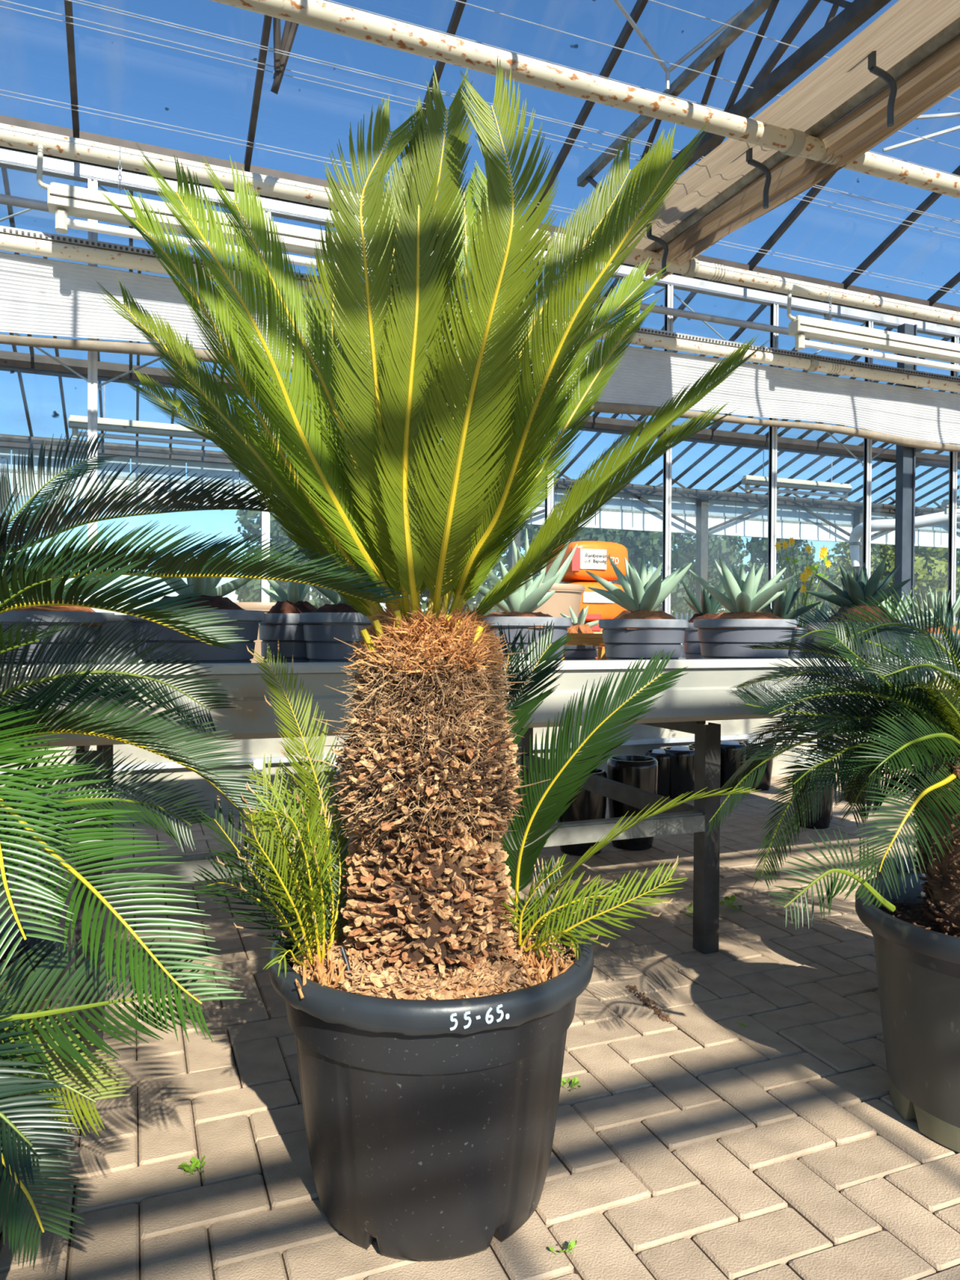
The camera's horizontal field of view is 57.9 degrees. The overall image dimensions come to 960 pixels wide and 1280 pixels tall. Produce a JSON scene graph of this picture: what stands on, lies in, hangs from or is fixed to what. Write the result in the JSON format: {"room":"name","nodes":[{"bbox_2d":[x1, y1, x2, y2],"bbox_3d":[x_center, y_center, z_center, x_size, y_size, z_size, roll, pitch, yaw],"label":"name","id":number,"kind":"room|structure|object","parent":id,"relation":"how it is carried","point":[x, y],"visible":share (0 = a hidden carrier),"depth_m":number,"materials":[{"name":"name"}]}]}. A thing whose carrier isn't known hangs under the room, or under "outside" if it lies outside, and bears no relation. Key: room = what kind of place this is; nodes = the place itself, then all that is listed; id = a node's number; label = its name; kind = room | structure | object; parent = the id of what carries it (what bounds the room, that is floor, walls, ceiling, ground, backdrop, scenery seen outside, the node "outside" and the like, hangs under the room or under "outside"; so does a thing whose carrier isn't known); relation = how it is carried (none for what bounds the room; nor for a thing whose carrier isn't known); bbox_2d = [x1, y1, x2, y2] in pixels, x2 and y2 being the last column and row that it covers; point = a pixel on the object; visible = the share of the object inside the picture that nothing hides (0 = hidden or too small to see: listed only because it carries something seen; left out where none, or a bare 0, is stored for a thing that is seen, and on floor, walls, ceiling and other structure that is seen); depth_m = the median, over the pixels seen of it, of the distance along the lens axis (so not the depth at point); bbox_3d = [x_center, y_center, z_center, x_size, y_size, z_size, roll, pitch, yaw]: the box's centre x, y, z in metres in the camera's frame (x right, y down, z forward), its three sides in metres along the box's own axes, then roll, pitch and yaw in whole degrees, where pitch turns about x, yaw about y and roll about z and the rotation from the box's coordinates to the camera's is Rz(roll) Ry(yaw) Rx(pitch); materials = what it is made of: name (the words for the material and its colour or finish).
{"room":"plant nursery greenhouse","nodes":[
{"label":"plant nursery greenhouse","id":0,"kind":"room"},
{"bbox_2d":[0,689,959,1279],"bbox_3d":[2.488,0.989,5.867,27.000,0.123,27.000,0,1,-22],"label":"floor","id":1,"kind":"structure","parent":0,"point":[701,1144],"depth_m":1.74,"materials":[{"name":"brick"}]},
{"bbox_2d":[0,928,208,1268],"bbox_3d":[-0.746,0.639,1.080,0.778,0.656,0.412,0,1,-7],"label":"potted palm","id":2,"kind":"object","parent":1,"relation":"on","point":[40,1129],"visible":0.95,"depth_m":1.10,"materials":[{"name":"green plant"}]},
{"bbox_2d":[0,1132,18,1226],"bbox_3d":[-0.778,0.837,1.124,0.320,0.259,0.320,0,1,-22],"label":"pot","id":3,"kind":"object","parent":2,"relation":"on","point":[3,1166],"depth_m":1.15,"materials":[{"name":"plastic"}]},
{"bbox_2d":[177,1155,205,1175],"bbox_3d":[-0.522,0.950,1.573,0.048,0.019,0.052,0,1,-22],"label":"weed","id":4,"kind":"object","parent":1,"relation":"on","point":[197,1163],"visible":1,"depth_m":1.57,"materials":[{"name":"green plant"}]},
{"bbox_2d":[0,427,408,1233],"bbox_3d":[-0.774,0.257,1.488,1.246,1.410,1.023,0,1,-12],"label":"potted palm","id":5,"kind":"object","parent":1,"relation":"on","point":[17,581],"visible":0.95,"depth_m":1.41,"materials":[{"name":"green plant"}]},
{"bbox_2d":[95,57,771,1261],"bbox_3d":[-0.134,-0.002,1.499,1.190,1.935,0.620,0,1,-2],"label":"potted palm","id":6,"kind":"object","parent":1,"relation":"on","point":[430,1008],"visible":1,"depth_m":1.37,"materials":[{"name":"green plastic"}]},
{"bbox_2d":[267,899,593,1261],"bbox_3d":[-0.084,0.744,1.536,0.566,0.442,0.568,0,1,-22],"label":"pot","id":7,"kind":"object","parent":6,"relation":"attached to","point":[430,1093],"depth_m":1.33,"materials":[{"name":"black plastic"}]},
{"bbox_2d":[0,646,959,1053],"bbox_3d":[-0.199,0.495,3.037,5.100,0.905,1.730,0,1,-22],"label":"bench","id":8,"kind":"object","parent":1,"relation":"on","point":[701,695],"visible":0.31,"depth_m":2.34,"materials":[{"name":"metal"}]},
{"bbox_2d":[0,551,115,665],"bbox_3d":[-1.048,-0.063,2.111,0.304,0.332,0.302,0,1,-22],"label":"agave","id":9,"kind":"object","parent":8,"relation":"on","point":[48,613],"visible":0.19,"depth_m":2.01,"materials":[{"name":"grey plastic"}]},
{"bbox_2d":[0,624,105,665],"bbox_3d":[-1.050,0.030,2.111,0.286,0.144,0.286,0,1,-22],"label":"bowl","id":10,"kind":"object","parent":9,"relation":"on","point":[32,646],"depth_m":2.00,"materials":[{"name":"grey plastic"}]},
{"bbox_2d":[95,614,138,664],"bbox_3d":[-0.925,0.020,2.172,0.166,0.165,0.166,0,1,-22],"label":"square planter","id":11,"kind":"object","parent":8,"relation":"on","point":[116,618],"visible":0.14,"depth_m":2.11,"materials":[{"name":"plastic"}]},
{"bbox_2d":[126,544,264,663],"bbox_3d":[-0.704,-0.068,2.162,0.326,0.345,0.328,0,1,-22],"label":"agave","id":12,"kind":"object","parent":8,"relation":"on","point":[247,620],"visible":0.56,"depth_m":2.07,"materials":[{"name":"grey plastic"}]},
{"bbox_2d":[132,621,258,663],"bbox_3d":[-0.705,0.028,2.164,0.308,0.152,0.308,0,1,-22],"label":"bowl","id":13,"kind":"object","parent":12,"relation":"on","point":[208,653],"depth_m":2.05,"materials":[{"name":"grey plastic"}]},
{"bbox_2d":[234,602,276,662],"bbox_3d":[-0.775,-0.020,3.138,0.322,0.224,0.322,0,1,-22],"label":"pot","id":14,"kind":"object","parent":8,"relation":"on","point":[265,606],"visible":0.08,"depth_m":2.98,"materials":[{"name":"plastic"}]},
{"bbox_2d":[257,567,316,662],"bbox_3d":[-0.524,-0.051,2.432,0.201,0.307,0.216,0,1,-22],"label":"agave","id":15,"kind":"object","parent":8,"relation":"on","point":[282,624],"visible":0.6,"depth_m":2.35,"materials":[{"name":"grey plastic"}]},
{"bbox_2d":[258,624,310,662],"bbox_3d":[-0.523,0.028,2.431,0.195,0.149,0.195,0,1,-22],"label":"bowl","id":16,"kind":"object","parent":15,"relation":"on","point":[290,637],"depth_m":2.35,"materials":[{"name":"grey plastic"}]},
{"bbox_2d":[299,573,373,662],"bbox_3d":[-0.344,-0.066,2.292,0.281,0.342,0.286,0,1,-22],"label":"agave","id":17,"kind":"object","parent":8,"relation":"on","point":[340,620],"visible":0.34,"depth_m":2.20,"materials":[{"name":"grey plastic"}]},
{"bbox_2d":[302,625,370,662],"bbox_3d":[-0.349,0.030,2.307,0.246,0.149,0.246,0,1,-22],"label":"bowl","id":18,"kind":"object","parent":17,"relation":"on","point":[322,646],"depth_m":2.20,"materials":[{"name":"grey plastic"}]},
{"bbox_2d":[476,560,572,660],"bbox_3d":[0.112,-0.060,2.491,0.310,0.331,0.306,0,1,-22],"label":"agave","id":19,"kind":"object","parent":8,"relation":"on","point":[518,608],"visible":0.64,"depth_m":2.41,"materials":[{"name":"grey plastic"}]},
{"bbox_2d":[488,627,567,660],"bbox_3d":[0.110,0.033,2.492,0.290,0.144,0.290,0,1,-22],"label":"bowl","id":20,"kind":"object","parent":19,"relation":"on","point":[558,633],"depth_m":2.36,"materials":[{"name":"grey plastic"}]},
{"bbox_2d":[483,528,577,590],"bbox_3d":[0.139,-0.180,3.459,0.464,0.549,0.592,1,1,18],"label":"agave","id":21,"kind":"object","parent":8,"relation":"on","point":[552,572],"visible":0.09,"depth_m":3.52,"materials":[{"name":"green plant"}]},
{"bbox_2d":[497,582,585,619],"bbox_3d":[0.251,-0.067,3.604,0.366,0.319,0.366,0,1,-22],"label":"pot","id":22,"kind":"object","parent":8,"relation":"on","point":[566,595],"visible":0.24,"depth_m":3.46,"materials":[{"name":"ceramic"}]},
{"bbox_2d":[560,605,599,660],"bbox_3d":[0.351,-0.013,3.112,0.150,0.225,0.162,0,1,-37],"label":"agave","id":23,"kind":"object","parent":8,"relation":"on","point":[575,652],"visible":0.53,"depth_m":3.06,"materials":[{"name":"grey plastic"}]},
{"bbox_2d":[564,644,598,660],"bbox_3d":[0.354,0.051,3.108,0.149,0.097,0.149,0,1,-22],"label":"bowl","id":24,"kind":"object","parent":23,"relation":"on","point":[575,652],"depth_m":3.05,"materials":[{"name":"grey plastic"}]},
{"bbox_2d":[561,633,608,660],"bbox_3d":[0.293,0.037,3.078,0.195,0.124,0.330,0,1,-22],"label":"wooden crate","id":25,"kind":"object","parent":8,"relation":"on","point":[594,639],"visible":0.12,"depth_m":2.95,"materials":[{"name":"orange wood"}]},
{"bbox_2d":[584,622,603,659],"bbox_3d":[0.447,0.006,3.896,0.330,0.166,0.309,0,1,-22],"label":"bag","id":26,"kind":"object","parent":8,"relation":"on","point":[596,629],"visible":0.04,"depth_m":3.75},
{"bbox_2d":[590,624,600,630],"bbox_3d":[0.465,-0.054,3.742,0.121,0.025,0.010,0,1,-17],"label":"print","id":27,"kind":"object","parent":26,"relation":"on","point":[594,628],"depth_m":3.75},
{"bbox_2d":[564,582,626,622],"bbox_3d":[0.466,-0.168,3.901,0.310,0.178,0.310,0,1,-22],"label":"bag","id":28,"kind":"object","parent":26,"relation":"on","point":[600,607],"visible":0.24,"depth_m":3.76,"materials":[{"name":"plastic"}]},
{"bbox_2d":[545,541,628,582],"bbox_3d":[0.478,-0.348,3.900,0.290,0.178,0.314,0,1,-22],"label":"bag","id":29,"kind":"object","parent":28,"relation":"on","point":[592,557],"visible":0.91,"depth_m":3.76,"materials":[{"name":"plastic"}]},
{"bbox_2d":[571,547,579,570],"bbox_3d":[0.410,-0.346,3.723,0.035,0.100,0.006,0,1,-8],"label":"print","id":30,"kind":"object","parent":29,"relation":"attached to","point":[575,559],"depth_m":3.72},
{"bbox_2d":[585,558,606,564],"bbox_3d":[0.499,-0.339,3.741,0.106,0.022,0.001,0,1,-22],"label":"print","id":31,"kind":"object","parent":29,"relation":"attached to","point":[588,561],"depth_m":3.74},
{"bbox_2d":[585,552,609,557],"bbox_3d":[0.507,-0.365,3.743,0.123,0.018,0.001,0,1,-22],"label":"print","id":32,"kind":"object","parent":29,"relation":"on","point":[587,554],"depth_m":3.75},
{"bbox_2d":[585,613,600,618],"bbox_3d":[0.466,-0.101,3.742,0.121,0.020,0.010,0,1,-17],"label":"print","id":33,"kind":"object","parent":28,"relation":"attached to","point":[588,615],"depth_m":3.75},
{"bbox_2d":[586,555,692,659],"bbox_3d":[0.474,-0.079,2.618,0.313,0.370,0.337,0,1,4],"label":"agave","id":34,"kind":"object","parent":8,"relation":"on","point":[641,630],"visible":0.89,"depth_m":2.57,"materials":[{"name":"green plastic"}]},
{"bbox_2d":[601,629,684,659],"bbox_3d":[0.497,0.035,2.648,0.257,0.142,0.257,0,1,-22],"label":"pot","id":35,"kind":"object","parent":34,"relation":"on","point":[620,644],"depth_m":2.55,"materials":[{"name":"grey plastic"}]},
{"bbox_2d":[681,580,726,659],"bbox_3d":[0.855,-0.064,3.299,0.214,0.328,0.260,0,1,-22],"label":"agave","id":36,"kind":"object","parent":8,"relation":"on","point":[708,609],"visible":0.49,"depth_m":3.23,"materials":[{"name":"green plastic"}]},
{"bbox_2d":[688,555,796,658],"bbox_3d":[0.862,-0.079,2.780,0.336,0.371,0.342,0,1,-22],"label":"agave","id":37,"kind":"object","parent":8,"relation":"on","point":[723,636],"visible":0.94,"depth_m":2.70,"materials":[{"name":"grey plastic"}]},
{"bbox_2d":[697,628,792,658],"bbox_3d":[0.848,0.033,2.789,0.301,0.146,0.301,0,1,-22],"label":"pot","id":38,"kind":"object","parent":37,"relation":"on","point":[716,643],"depth_m":2.67,"materials":[{"name":"grey plastic"}]},
{"bbox_2d":[755,576,821,658],"bbox_3d":[1.270,-0.085,3.719,0.277,0.366,0.318,0,1,-22],"label":"agave","id":39,"kind":"object","parent":8,"relation":"on","point":[781,606],"visible":0.37,"depth_m":3.63,"materials":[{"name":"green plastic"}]},
{"bbox_2d":[784,635,804,658],"bbox_3d":[1.263,0.035,3.689,0.232,0.125,0.232,0,1,-22],"label":"bowl","id":40,"kind":"object","parent":39,"relation":"on","point":[789,654],"depth_m":3.60,"materials":[{"name":"grey plastic"}]},
{"bbox_2d":[774,537,831,627],"bbox_3d":[1.595,-0.207,4.293,0.342,0.601,0.209,0,1,2],"label":"flowering plant","id":41,"kind":"object","parent":8,"relation":"on","point":[808,571],"visible":0.49,"depth_m":4.31,"materials":[{"name":"yellow plant"}]},
{"bbox_2d":[795,600,834,657],"bbox_3d":[1.525,-0.039,3.893,0.221,0.272,0.203,1,1,19],"label":"agave","id":42,"kind":"object","parent":8,"relation":"on","point":[822,606],"visible":0.29,"depth_m":3.85,"materials":[{"name":"green plant"}]},
{"bbox_2d":[800,639,818,657],"bbox_3d":[1.515,0.044,3.899,0.195,0.106,0.195,0,1,-22],"label":"bowl","id":43,"kind":"object","parent":42,"relation":"on","point":[810,641],"depth_m":3.84,"materials":[{"name":"grey plastic"}]},
{"bbox_2d":[804,555,914,666],"bbox_3d":[1.386,-0.097,3.165,0.363,0.404,0.358,0,1,-22],"label":"agave","id":44,"kind":"object","parent":8,"relation":"on","point":[860,588],"visible":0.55,"depth_m":3.11,"materials":[{"name":"plant"}]},
{"bbox_2d":[813,631,910,666],"bbox_3d":[1.388,0.034,3.168,0.338,0.142,0.338,0,1,-22],"label":"bowl","id":45,"kind":"object","parent":44,"relation":"on","point":[884,633],"depth_m":3.03,"materials":[{"name":"grey plastic"}]},
{"bbox_2d":[880,589,933,656],"bbox_3d":[1.984,-0.071,4.210,0.269,0.335,0.333,0,1,-11],"label":"agave","id":46,"kind":"object","parent":8,"relation":"on","point":[905,602],"visible":0.14,"depth_m":4.13,"materials":[{"name":"green plant"}]},
{"bbox_2d":[902,585,959,651],"bbox_3d":[2.263,-0.085,4.219,0.395,0.367,0.326,1,1,31],"label":"agave","id":47,"kind":"object","parent":8,"relation":"on","point":[956,606],"visible":0.34,"depth_m":4.20,"materials":[{"name":"green plant"}]},
{"bbox_2d":[915,639,959,651],"bbox_3d":[2.253,0.044,4.249,0.250,0.106,0.250,0,1,-22],"label":"bowl","id":48,"kind":"object","parent":47,"relation":"on","point":[948,648],"depth_m":4.14,"materials":[{"name":"grey plastic"}]},
{"bbox_2d":[549,1240,577,1253],"bbox_3d":[0.131,0.960,1.373,0.044,0.014,0.021,0,1,4],"label":"weed","id":49,"kind":"object","parent":1,"relation":"on","point":[572,1243],"visible":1,"depth_m":1.37,"materials":[{"name":"green plant"}]},
{"bbox_2d":[560,1076,581,1089],"bbox_3d":[0.191,0.953,1.867,0.049,0.016,0.040,0,1,1],"label":"weed","id":50,"kind":"object","parent":1,"relation":"on","point":[574,1083],"visible":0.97,"depth_m":1.87,"materials":[{"name":"green plant"}]},
{"bbox_2d":[555,766,607,855],"bbox_3d":[0.451,0.761,3.880,0.230,0.360,0.230,0,1,-22],"label":"pot","id":51,"kind":"object","parent":1,"relation":"on","point":[588,805],"visible":0.26,"depth_m":3.78,"materials":[{"name":"plastic"}]},
{"bbox_2d":[607,755,657,850],"bbox_3d":[0.698,0.741,3.978,0.230,0.400,0.230,0,1,-22],"label":"pot","id":52,"kind":"object","parent":1,"relation":"on","point":[638,771],"visible":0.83,"depth_m":3.89,"materials":[{"name":"plastic"}]},
{"bbox_2d":[626,984,671,1023],"bbox_3d":[0.445,0.956,2.292,0.040,0.006,0.244,0,1,-14],"label":"crumbs","id":53,"kind":"object","parent":1,"relation":"on","point":[647,1000],"visible":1,"depth_m":2.29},
{"bbox_2d":[644,749,670,798],"bbox_3d":[1.066,0.787,5.130,0.180,0.285,0.180,0,1,-22],"label":"pot","id":54,"kind":"object","parent":1,"relation":"on","point":[663,758],"visible":0.53,"depth_m":5.05,"materials":[{"name":"black plastic"}]},
{"bbox_2d":[663,746,694,800],"bbox_3d":[1.177,0.778,5.121,0.200,0.305,0.200,0,1,-22],"label":"pot","id":55,"kind":"object","parent":1,"relation":"on","point":[682,757],"visible":0.8,"depth_m":5.04,"materials":[{"name":"black plastic"}]},
{"bbox_2d":[719,895,742,909],"bbox_3d":[0.884,0.932,3.085,0.082,0.036,0.111,0,1,-2],"label":"weed","id":56,"kind":"object","parent":1,"relation":"on","point":[732,898],"visible":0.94,"depth_m":3.08,"materials":[{"name":"green plant"}]},
{"bbox_2d":[720,740,746,794],"bbox_3d":[1.528,0.773,5.316,0.200,0.315,0.200,0,1,-22],"label":"pot","id":57,"kind":"object","parent":1,"relation":"on","point":[729,748],"visible":0.55,"depth_m":5.23,"materials":[{"name":"black plastic"}]},
{"bbox_2d":[741,739,773,790],"bbox_3d":[1.737,0.778,5.454,0.200,0.305,0.200,0,1,-22],"label":"pot","id":58,"kind":"object","parent":1,"relation":"on","point":[765,783],"visible":0.37,"depth_m":5.38,"materials":[{"name":"black plastic"}]},
{"bbox_2d":[792,771,834,828],"bbox_3d":[1.691,0.812,4.412,0.200,0.260,0.200,0,1,-22],"label":"pot","id":59,"kind":"object","parent":1,"relation":"on","point":[823,822],"visible":0.35,"depth_m":4.33,"materials":[{"name":"plastic"}]},
{"bbox_2d":[703,586,959,1152],"bbox_3d":[1.012,0.424,1.827,1.027,1.089,0.889,1,1,20],"label":"potted palm","id":60,"kind":"object","parent":1,"relation":"on","point":[913,918],"visible":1,"depth_m":1.74,"materials":[{"name":"plant"}]},
{"bbox_2d":[855,871,959,1152],"bbox_3d":[1.055,0.758,1.772,0.536,0.424,0.536,0,1,-22],"label":"pot","id":61,"kind":"object","parent":60,"relation":"on","point":[917,944],"depth_m":1.70,"materials":[{"name":"plastic"}]},
{"bbox_2d":[731,603,959,876],"bbox_3d":[1.240,0.437,2.350,1.084,1.055,0.953,1,1,23],"label":"potted palm","id":62,"kind":"object","parent":1,"relation":"on","point":[797,673],"visible":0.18,"depth_m":2.18,"materials":[{"name":"plant"}]},
{"bbox_2d":[876,857,918,876],"bbox_3d":[1.269,0.795,2.303,0.400,0.339,0.400,0,1,-22],"label":"pot","id":63,"kind":"object","parent":62,"relation":"on","point":[906,870],"depth_m":2.46,"materials":[{"name":"plastic"}]},
{"bbox_2d":[841,755,879,804],"bbox_3d":[2.219,0.798,5.055,0.220,0.280,0.220,0,1,-22],"label":"pot","id":64,"kind":"object","parent":1,"relation":"on","point":[846,799],"visible":0.07,"depth_m":4.97,"materials":[{"name":"plastic"}]},
{"bbox_2d":[0,0,959,515],"bbox_3d":[7.878,-3.423,7.220,32.000,2.438,24.698,0,1,-22],"label":"ceiling","id":65,"kind":"structure","parent":0,"point":[282,48],"depth_m":5.82,"materials":[{"name":"clear glass"}]},
{"bbox_2d":[68,381,287,451],"bbox_3d":[-2.269,-2.143,8.518,3.200,0.592,0.106,0,1,-22],"label":"strip light","id":66,"kind":"object","parent":65,"relation":"hanging from","point":[75,422],"visible":0.52,"depth_m":8.12,"materials":[{"name":"metal"}]},
{"bbox_2d":[270,17,298,94],"bbox_3d":[-0.863,-2.587,3.826,0.124,0.286,0.194,0,1,-22],"label":"window opener bracket","id":67,"kind":"object","parent":65,"relation":"in","point":[282,48],"depth_m":3.81,"materials":[{"name":"metal"}]},
{"bbox_2d":[613,0,742,106],"bbox_3d":[0.855,-2.743,4.056,0.667,0.340,0.359,0,1,-22],"label":"ceiling vent","id":68,"kind":"object","parent":65,"relation":"in","point":[630,24],"depth_m":4.08,"materials":[{"name":"glass"}]},
{"bbox_2d":[577,0,891,238],"bbox_3d":[1.666,-2.527,2.618,0.060,0.442,5.680,0,1,-22],"label":"girder","id":69,"kind":"object","parent":65,"relation":"attached to","point":[855,13],"visible":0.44,"depth_m":3.79,"materials":[{"name":"metal"}]},
{"bbox_2d":[0,123,959,326],"bbox_3d":[2.063,-2.263,5.595,16.000,0.108,0.109,0,1,-22],"label":"pipe","id":70,"kind":"object","parent":69,"relation":"attached to","point":[11,136],"visible":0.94,"depth_m":4.38,"materials":[{"name":"metal"}]},
{"bbox_2d":[36,144,211,250],"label":"strip light","id":71,"kind":"object","parent":70,"relation":"hanging from","point":[64,202],"depth_m":3.98,"materials":[{"name":"metal"}]},
{"bbox_2d":[265,220,340,269],"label":"strip light","id":72,"kind":"object","parent":70,"relation":"hanging from","point":[300,240],"depth_m":4.32,"materials":[{"name":"metal"}]},
{"bbox_2d":[786,285,959,372],"bbox_3d":[2.865,-2.083,5.890,1.997,0.456,0.156,0,1,-22],"label":"strip light","id":73,"kind":"object","parent":70,"relation":"hanging from","point":[802,327],"visible":0.97,"depth_m":5.71,"materials":[{"name":"metal"}]},
{"bbox_2d":[209,0,959,199],"bbox_3d":[1.852,-2.252,4.109,11.500,0.104,0.104,0,1,-22],"label":"pipe","id":74,"kind":"object","parent":69,"relation":"attached to","point":[322,15],"visible":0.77,"depth_m":3.48,"materials":[{"name":"metal"}]},
{"bbox_2d":[613,0,959,280],"bbox_3d":[2.034,-2.204,2.641,0.592,0.340,5.840,0,1,-22],"label":"screen","id":75,"kind":"object","parent":65,"relation":"hanging from","point":[913,48],"visible":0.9,"depth_m":3.80,"materials":[{"name":"wood"}]},
{"bbox_2d":[741,448,852,499],"bbox_3d":[4.056,-2.135,11.064,1.700,0.592,0.106,0,1,-22],"label":"strip light","id":76,"kind":"object","parent":65,"relation":"hanging from","point":[747,480],"visible":1,"depth_m":11.04,"materials":[{"name":"metal"}]},
{"bbox_2d":[678,362,959,452],"bbox_3d":[2.355,-1.578,5.913,2.431,0.426,0.082,0,1,-22],"label":"curtain","id":77,"kind":"object","parent":65,"relation":"hanging from","point":[908,416],"depth_m":5.97,"materials":[{"name":"white fabric"}]},
{"bbox_2d":[824,4,839,26],"bbox_3d":[1.644,-2.915,4.069,0.030,0.155,0.119,0,1,-31],"label":"ceiling vent","id":78,"kind":"object","parent":65,"relation":"in","point":[834,8],"depth_m":4.05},
{"bbox_2d":[848,508,959,566],"bbox_3d":[7.539,-1.825,15.551,0.515,0.924,1.981,0,1,-44],"label":"duct","id":79,"kind":"object","parent":65,"relation":"hanging from","point":[936,518],"visible":0.7,"depth_m":15.58,"materials":[{"name":"white metal"}]},
{"bbox_2d":[882,112,959,152],"bbox_3d":[2.354,-2.799,4.750,0.678,0.135,0.300,0,1,-22],"label":"ceiling vent","id":80,"kind":"object","parent":65,"relation":"in","point":[951,114],"depth_m":4.82,"materials":[{"name":"glass"}]},
{"bbox_2d":[0,147,959,828],"bbox_3d":[1.927,-0.721,5.928,18.000,3.295,0.248,0,1,-22],"label":"frame","id":81,"kind":"structure","parent":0,"point":[646,738],"depth_m":5.49,"materials":[{"name":"metal"}]},
{"bbox_2d":[0,233,959,392],"bbox_3d":[1.997,-1.853,5.758,16.000,0.085,0.085,0,1,-22],"label":"pipe","id":82,"kind":"object","parent":81,"relation":"attached to","point":[8,242],"visible":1,"depth_m":5.36,"materials":[{"name":"metal"}]},
{"bbox_2d":[0,225,159,257],"bbox_3d":[-1.916,-1.902,4.190,0.692,0.036,0.082,0,1,-22],"label":"curtain","id":83,"kind":"object","parent":82,"relation":"hanging from","point":[3,229],"depth_m":4.15,"materials":[{"name":"white fabric"}]},
{"bbox_2d":[0,252,223,363],"bbox_3d":[-1.777,-1.586,4.250,0.996,0.423,0.082,0,1,-22],"label":"curtain","id":84,"kind":"object","parent":82,"relation":"hanging from","point":[46,297],"depth_m":4.20,"materials":[{"name":"white fabric"}]},
{"bbox_2d":[566,341,725,417],"bbox_3d":[1.025,-1.579,5.378,1.135,0.429,0.082,0,1,-22],"label":"curtain","id":85,"kind":"object","parent":82,"relation":"hanging from","point":[643,377],"depth_m":5.39,"materials":[{"name":"white fabric"}]},
{"bbox_2d":[635,326,959,382],"bbox_3d":[2.208,-1.896,5.850,2.735,0.036,0.082,0,1,-22],"label":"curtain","id":86,"kind":"object","parent":82,"relation":"hanging from","point":[642,330],"depth_m":5.77,"materials":[{"name":"white fabric"}]},
{"bbox_2d":[941,498,948,514],"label":"strip light","id":87,"kind":"object","parent":81,"relation":"hanging from","point":[944,504],"depth_m":12.02,"materials":[{"name":"metal"}]},
{"bbox_2d":[956,475,959,513],"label":"strip light","id":88,"kind":"object","parent":81,"relation":"hanging from","point":[957,501],"depth_m":12.10,"materials":[{"name":"metal"}]},
{"bbox_2d":[0,447,959,605],"bbox_3d":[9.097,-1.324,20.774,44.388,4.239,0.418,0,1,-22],"label":"greenhouse","id":89,"kind":"structure","parent":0,"point":[701,516],"depth_m":18.89,"materials":[{"name":"white metal"}]},
{"bbox_2d":[683,631,703,659],"bbox_3d":[0.856,0.031,3.277,0.195,0.140,0.195,0,1,-22],"label":"pot","id":90,"kind":"object","parent":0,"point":[691,645],"depth_m":3.22,"materials":[{"name":"grey plastic"}]},
{"label":"outside","id":91,"kind":"structure","parent":0,"visible":0},
{"bbox_3d":[-11.498,0.214,68.737,150.000,0.180,103.900,0,1,-22],"label":"ground","id":92,"kind":"structure","parent":91,"visible":0},
{"bbox_2d":[234,471,355,608],"bbox_3d":[-4.819,-2.110,22.959,3.681,5.677,3.125,0,1,-22],"label":"tree","id":93,"kind":"object","parent":92,"relation":"on","point":[250,592],"visible":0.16,"depth_m":22.24,"materials":[{"name":"green plant"}]},
{"bbox_2d":[408,551,502,618],"bbox_3d":[-1.158,-2.011,23.267,3.865,5.480,3.179,0,1,-22],"label":"tree","id":94,"kind":"object","parent":92,"relation":"on","point":[477,598],"visible":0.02,"depth_m":22.59,"materials":[{"name":"green plant"}]},
{"bbox_2d":[480,524,564,614],"bbox_3d":[1.807,-2.742,31.013,5.087,6.807,3.808,0,1,-22],"label":"tree","id":95,"kind":"object","parent":92,"relation":"on","point":[531,529],"visible":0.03,"depth_m":30.18,"materials":[{"name":"green plant"}]},
{"bbox_2d":[563,513,677,622],"bbox_3d":[4.062,-1.884,26.394,3.511,5.216,2.996,0,1,-22],"label":"tree","id":96,"kind":"object","parent":92,"relation":"on","point":[637,544],"visible":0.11,"depth_m":25.71,"materials":[{"name":"green plant"}]},
{"bbox_2d":[653,533,748,644],"bbox_3d":[8.822,-2.561,34.417,4.054,6.437,3.496,0,1,-22],"label":"tree","id":97,"kind":"object","parent":92,"relation":"on","point":[684,553],"visible":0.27,"depth_m":33.77,"materials":[{"name":"green plant"}]},
{"bbox_2d":[488,610,959,649],"bbox_3d":[8.521,0.039,23.956,17.900,1.470,0.080,0,1,-22],"label":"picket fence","id":98,"kind":"object","parent":92,"relation":"on","point":[681,616],"visible":0.04,"depth_m":22.65,"materials":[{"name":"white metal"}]},
{"bbox_2d":[731,537,837,626],"bbox_3d":[10.200,-1.701,28.887,3.196,4.914,2.633,0,1,-22],"label":"tree","id":99,"kind":"object","parent":92,"relation":"on","point":[757,548],"visible":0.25,"depth_m":28.64,"materials":[{"name":"green plant"}]},
{"bbox_2d":[821,542,893,613],"bbox_3d":[15.787,-2.082,35.974,3.432,5.529,3.131,0,1,-22],"label":"tree","id":100,"kind":"object","parent":92,"relation":"on","point":[845,562],"visible":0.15,"depth_m":35.78,"materials":[{"name":"green plant"}]},
{"bbox_2d":[871,543,959,628],"bbox_3d":[15.316,-1.715,30.417,2.968,4.936,2.525,0,1,-22],"label":"tree","id":101,"kind":"object","parent":92,"relation":"on","point":[926,558],"visible":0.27,"depth_m":29.87,"materials":[{"name":"green plant"}]},
{"bbox_2d":[937,548,959,629],"bbox_3d":[22.748,-2.722,40.034,4.496,6.868,3.339,0,1,-24],"label":"tree","id":102,"kind":"object","parent":92,"relation":"on","point":[957,553],"visible":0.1,"depth_m":39.09,"materials":[{"name":"green plant"}]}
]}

